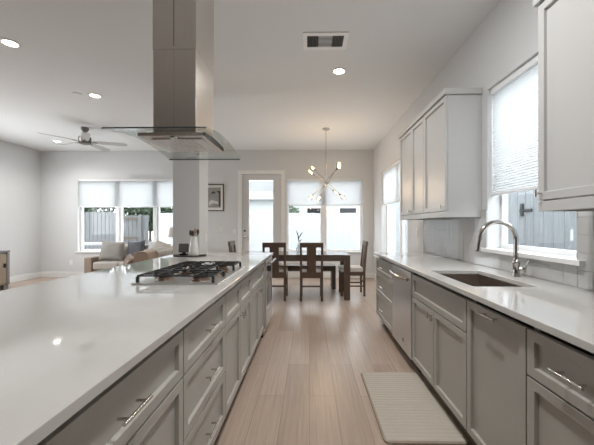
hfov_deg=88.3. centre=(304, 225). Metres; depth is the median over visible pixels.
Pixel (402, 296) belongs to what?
dishwasher
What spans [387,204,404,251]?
window
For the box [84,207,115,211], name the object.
tree
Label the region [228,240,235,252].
dining chair
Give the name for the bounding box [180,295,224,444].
base cabinet
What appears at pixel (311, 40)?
ceiling vent
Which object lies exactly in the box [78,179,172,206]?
window shade
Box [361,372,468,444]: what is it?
kitchen mat
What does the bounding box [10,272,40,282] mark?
baseboard
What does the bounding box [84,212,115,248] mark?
fence
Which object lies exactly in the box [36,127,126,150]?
ceiling fan
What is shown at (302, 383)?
floor
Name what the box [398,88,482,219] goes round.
upper cabinet
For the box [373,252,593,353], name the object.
countertop
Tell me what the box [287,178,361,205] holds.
window shade
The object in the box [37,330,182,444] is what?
base cabinet
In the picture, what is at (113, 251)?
throw pillow
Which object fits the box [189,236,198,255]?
utensil holder
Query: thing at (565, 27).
upper cabinet
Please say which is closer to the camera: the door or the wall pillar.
the wall pillar
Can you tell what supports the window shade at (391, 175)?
attached to the wall at (506, 39)
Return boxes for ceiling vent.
[303,32,348,49]
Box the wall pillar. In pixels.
[173,152,207,253]
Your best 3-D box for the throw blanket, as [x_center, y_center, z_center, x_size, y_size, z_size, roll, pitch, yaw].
[-2.612,0.595,5.058,0.236,0.350,0.352,0,0,1]
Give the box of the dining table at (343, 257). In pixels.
[243,251,349,299]
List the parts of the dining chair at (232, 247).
rail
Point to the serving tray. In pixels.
(176, 255)
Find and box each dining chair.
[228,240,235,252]
[262,242,287,300]
[300,243,322,301]
[338,240,367,296]
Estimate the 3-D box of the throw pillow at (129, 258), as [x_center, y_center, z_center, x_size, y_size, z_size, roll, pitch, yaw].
[-2.911,0.635,5.102,0.178,0.309,0.468,0,0,-37]
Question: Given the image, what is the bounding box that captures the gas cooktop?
[131,261,244,284]
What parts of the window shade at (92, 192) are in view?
head rail, rail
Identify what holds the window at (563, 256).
in the wall at (506, 39)
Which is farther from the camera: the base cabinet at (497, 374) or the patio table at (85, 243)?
the patio table at (85, 243)
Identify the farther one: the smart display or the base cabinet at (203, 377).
the smart display
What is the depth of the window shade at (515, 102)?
2.34 m
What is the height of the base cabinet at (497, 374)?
0.884 m
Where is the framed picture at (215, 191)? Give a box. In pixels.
[208,184,223,210]
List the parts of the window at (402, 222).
frame, frame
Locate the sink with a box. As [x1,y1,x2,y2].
[427,274,521,300]
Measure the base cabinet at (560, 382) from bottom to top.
0.884 m
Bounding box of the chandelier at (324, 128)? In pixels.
[308,127,345,200]
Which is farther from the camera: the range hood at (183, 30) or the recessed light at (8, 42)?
the recessed light at (8, 42)
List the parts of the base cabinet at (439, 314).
door, door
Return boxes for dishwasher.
[389,264,420,371]
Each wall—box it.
[0,140,40,276]
[41,150,373,272]
[374,0,593,290]
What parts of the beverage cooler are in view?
door, glass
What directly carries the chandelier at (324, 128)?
hanging from the ceiling
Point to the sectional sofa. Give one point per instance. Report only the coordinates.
(91, 264)
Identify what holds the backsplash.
attached to the wall at (506, 39)
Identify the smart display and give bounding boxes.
[178,244,188,254]
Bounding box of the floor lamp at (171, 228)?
[168,227,172,236]
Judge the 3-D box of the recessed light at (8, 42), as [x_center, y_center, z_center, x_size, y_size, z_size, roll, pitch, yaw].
[-2.947,-1.826,3.068,0.176,0.008,0.176,0,0,1]
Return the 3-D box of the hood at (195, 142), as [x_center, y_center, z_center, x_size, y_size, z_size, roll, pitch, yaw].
[-0.825,-0.571,2.105,0.410,0.047,0.420,0,0,1]
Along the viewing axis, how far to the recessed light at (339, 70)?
3.62 m
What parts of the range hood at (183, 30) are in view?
filter frame, control panel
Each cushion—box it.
[93,259,124,269]
[122,244,127,258]
[144,246,172,250]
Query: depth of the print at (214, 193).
7.44 m
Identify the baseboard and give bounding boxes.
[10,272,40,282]
[41,272,372,277]
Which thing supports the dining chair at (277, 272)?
on the floor
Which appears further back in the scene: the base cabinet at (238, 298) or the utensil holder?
the utensil holder
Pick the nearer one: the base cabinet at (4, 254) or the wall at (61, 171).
the base cabinet at (4, 254)
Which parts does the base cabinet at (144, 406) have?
handle, door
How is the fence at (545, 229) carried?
on the ground
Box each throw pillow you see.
[98,241,125,260]
[123,254,132,264]
[127,240,145,255]
[148,241,155,248]
[153,240,170,247]
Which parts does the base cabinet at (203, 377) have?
drawer, drawer, handle, handle, handle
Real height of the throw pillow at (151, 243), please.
0.439 m
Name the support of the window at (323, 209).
in the wall at (61, 171)
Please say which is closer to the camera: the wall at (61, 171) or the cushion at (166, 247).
the cushion at (166, 247)
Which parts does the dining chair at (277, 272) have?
rail, seat rail, seat, leg, leg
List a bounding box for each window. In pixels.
[74,207,159,252]
[287,205,361,252]
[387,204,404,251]
[481,194,585,265]
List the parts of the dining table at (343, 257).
leg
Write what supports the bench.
on the floor
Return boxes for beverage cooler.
[260,256,275,337]
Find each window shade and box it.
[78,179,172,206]
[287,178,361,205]
[382,159,399,204]
[491,54,537,195]
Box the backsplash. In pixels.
[424,209,593,281]
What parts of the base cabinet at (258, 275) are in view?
door, drawer, door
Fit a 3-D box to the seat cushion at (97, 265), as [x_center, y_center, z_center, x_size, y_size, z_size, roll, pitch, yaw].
[-4.166,0.854,6.748,0.547,0.168,0.688,0,0,1]
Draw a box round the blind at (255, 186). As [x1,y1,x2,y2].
[250,181,272,191]
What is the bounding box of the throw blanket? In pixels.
[133,250,157,262]
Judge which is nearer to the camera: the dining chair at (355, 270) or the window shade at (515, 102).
the window shade at (515, 102)
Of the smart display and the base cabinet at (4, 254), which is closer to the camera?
the smart display
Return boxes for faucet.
[475,220,528,276]
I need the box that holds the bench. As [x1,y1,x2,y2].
[279,263,335,288]
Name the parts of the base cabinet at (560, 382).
door, handle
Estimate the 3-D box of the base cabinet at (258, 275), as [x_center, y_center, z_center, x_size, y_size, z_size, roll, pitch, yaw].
[-0.746,0.828,3.063,0.660,0.884,0.788,0,0,1]
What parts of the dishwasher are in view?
handle, door, kick plate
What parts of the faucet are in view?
lever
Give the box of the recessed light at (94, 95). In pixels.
[87,93,101,97]
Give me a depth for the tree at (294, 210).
11.69 m
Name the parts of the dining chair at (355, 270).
leg, leg, seat, seat rail, leg, leg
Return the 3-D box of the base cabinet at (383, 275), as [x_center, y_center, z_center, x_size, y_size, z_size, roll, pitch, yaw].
[1.249,0.828,3.654,0.674,0.884,0.825,0,0,1]
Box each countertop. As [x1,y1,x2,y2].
[0,252,272,444]
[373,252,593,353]
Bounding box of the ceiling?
[0,0,499,150]
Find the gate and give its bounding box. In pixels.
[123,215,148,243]
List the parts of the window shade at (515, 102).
head rail, rail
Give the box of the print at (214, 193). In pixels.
[208,187,220,207]
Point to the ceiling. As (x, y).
(270, 92)
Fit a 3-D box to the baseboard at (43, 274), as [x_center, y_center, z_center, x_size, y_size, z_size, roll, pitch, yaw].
[-2.408,1.205,7.455,8.165,0.130,0.016,0,0,1]
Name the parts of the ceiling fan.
motor, blade, blade, blade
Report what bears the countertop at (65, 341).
on the base cabinet at (238, 298)
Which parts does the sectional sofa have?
arm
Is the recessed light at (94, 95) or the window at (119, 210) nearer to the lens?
the recessed light at (94, 95)
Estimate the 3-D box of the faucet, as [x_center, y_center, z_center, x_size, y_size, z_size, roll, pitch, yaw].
[1.368,0.157,2.139,0.335,0.396,0.084,0,0,10]
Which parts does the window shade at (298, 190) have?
head rail, rail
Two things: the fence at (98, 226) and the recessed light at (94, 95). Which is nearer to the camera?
the recessed light at (94, 95)
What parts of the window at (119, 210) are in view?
sill, frame, frame, frame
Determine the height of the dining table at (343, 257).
0.770 m
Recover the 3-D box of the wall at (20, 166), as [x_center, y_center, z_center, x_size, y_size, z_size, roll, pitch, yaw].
[-6.665,-0.280,2.077,0.160,3.100,10.920,0,0,1]
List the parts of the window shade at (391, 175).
head rail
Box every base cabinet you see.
[0,250,9,289]
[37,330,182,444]
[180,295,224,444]
[224,274,250,416]
[250,263,264,357]
[376,257,393,332]
[412,274,473,430]
[467,300,536,444]
[527,328,593,444]
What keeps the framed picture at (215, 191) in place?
attached to the wall at (61, 171)
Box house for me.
[249,182,399,212]
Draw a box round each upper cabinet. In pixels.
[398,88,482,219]
[533,0,593,210]
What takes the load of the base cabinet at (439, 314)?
on the floor
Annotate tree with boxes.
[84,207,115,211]
[123,207,172,241]
[289,206,299,212]
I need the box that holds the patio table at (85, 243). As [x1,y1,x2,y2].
[84,242,101,248]
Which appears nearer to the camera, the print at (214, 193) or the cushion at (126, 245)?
the cushion at (126, 245)
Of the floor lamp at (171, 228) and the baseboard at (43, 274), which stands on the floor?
the floor lamp at (171, 228)
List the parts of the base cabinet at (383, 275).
drawer, drawer, drawer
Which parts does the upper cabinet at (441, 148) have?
door, door, light rail, door, crown moulding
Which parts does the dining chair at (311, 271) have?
leg, rail, seat rail, seat, leg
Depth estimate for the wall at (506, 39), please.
2.69 m
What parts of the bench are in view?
seat, leg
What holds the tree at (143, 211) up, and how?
on the ground
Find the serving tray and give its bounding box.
[173,254,206,256]
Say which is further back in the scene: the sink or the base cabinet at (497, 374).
the sink
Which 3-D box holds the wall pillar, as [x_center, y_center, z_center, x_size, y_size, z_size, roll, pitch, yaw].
[-1.563,-0.280,4.230,0.357,3.100,0.345,0,0,1]
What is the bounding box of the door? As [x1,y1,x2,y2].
[238,170,284,262]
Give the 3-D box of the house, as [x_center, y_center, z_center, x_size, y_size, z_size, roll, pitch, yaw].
[0.714,-0.580,17.990,11.800,4.000,5.000,0,0,1]
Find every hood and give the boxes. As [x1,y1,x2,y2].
[102,0,239,159]
[138,132,222,152]
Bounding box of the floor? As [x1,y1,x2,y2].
[0,277,476,444]
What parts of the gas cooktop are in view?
burner, burner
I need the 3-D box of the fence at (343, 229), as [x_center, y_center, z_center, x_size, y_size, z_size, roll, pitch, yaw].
[-0.824,0.475,10.646,8.820,1.829,0.060,0,0,1]
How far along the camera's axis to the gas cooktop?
2.00 m
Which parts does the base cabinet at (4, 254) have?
door, leg, corner post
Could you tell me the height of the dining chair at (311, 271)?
0.986 m
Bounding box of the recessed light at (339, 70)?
[332,67,345,74]
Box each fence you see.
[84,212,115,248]
[160,213,395,251]
[396,189,576,251]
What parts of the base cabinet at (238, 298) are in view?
door, door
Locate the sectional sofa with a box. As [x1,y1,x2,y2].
[84,244,172,272]
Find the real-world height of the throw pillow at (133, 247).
0.456 m
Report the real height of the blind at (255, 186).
0.260 m
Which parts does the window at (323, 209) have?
frame, frame, sill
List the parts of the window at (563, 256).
sill, frame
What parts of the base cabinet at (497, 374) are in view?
handle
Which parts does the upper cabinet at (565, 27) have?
knob, crown moulding, light rail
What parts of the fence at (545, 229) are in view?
gate hinge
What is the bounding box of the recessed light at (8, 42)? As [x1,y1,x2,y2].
[0,38,21,47]

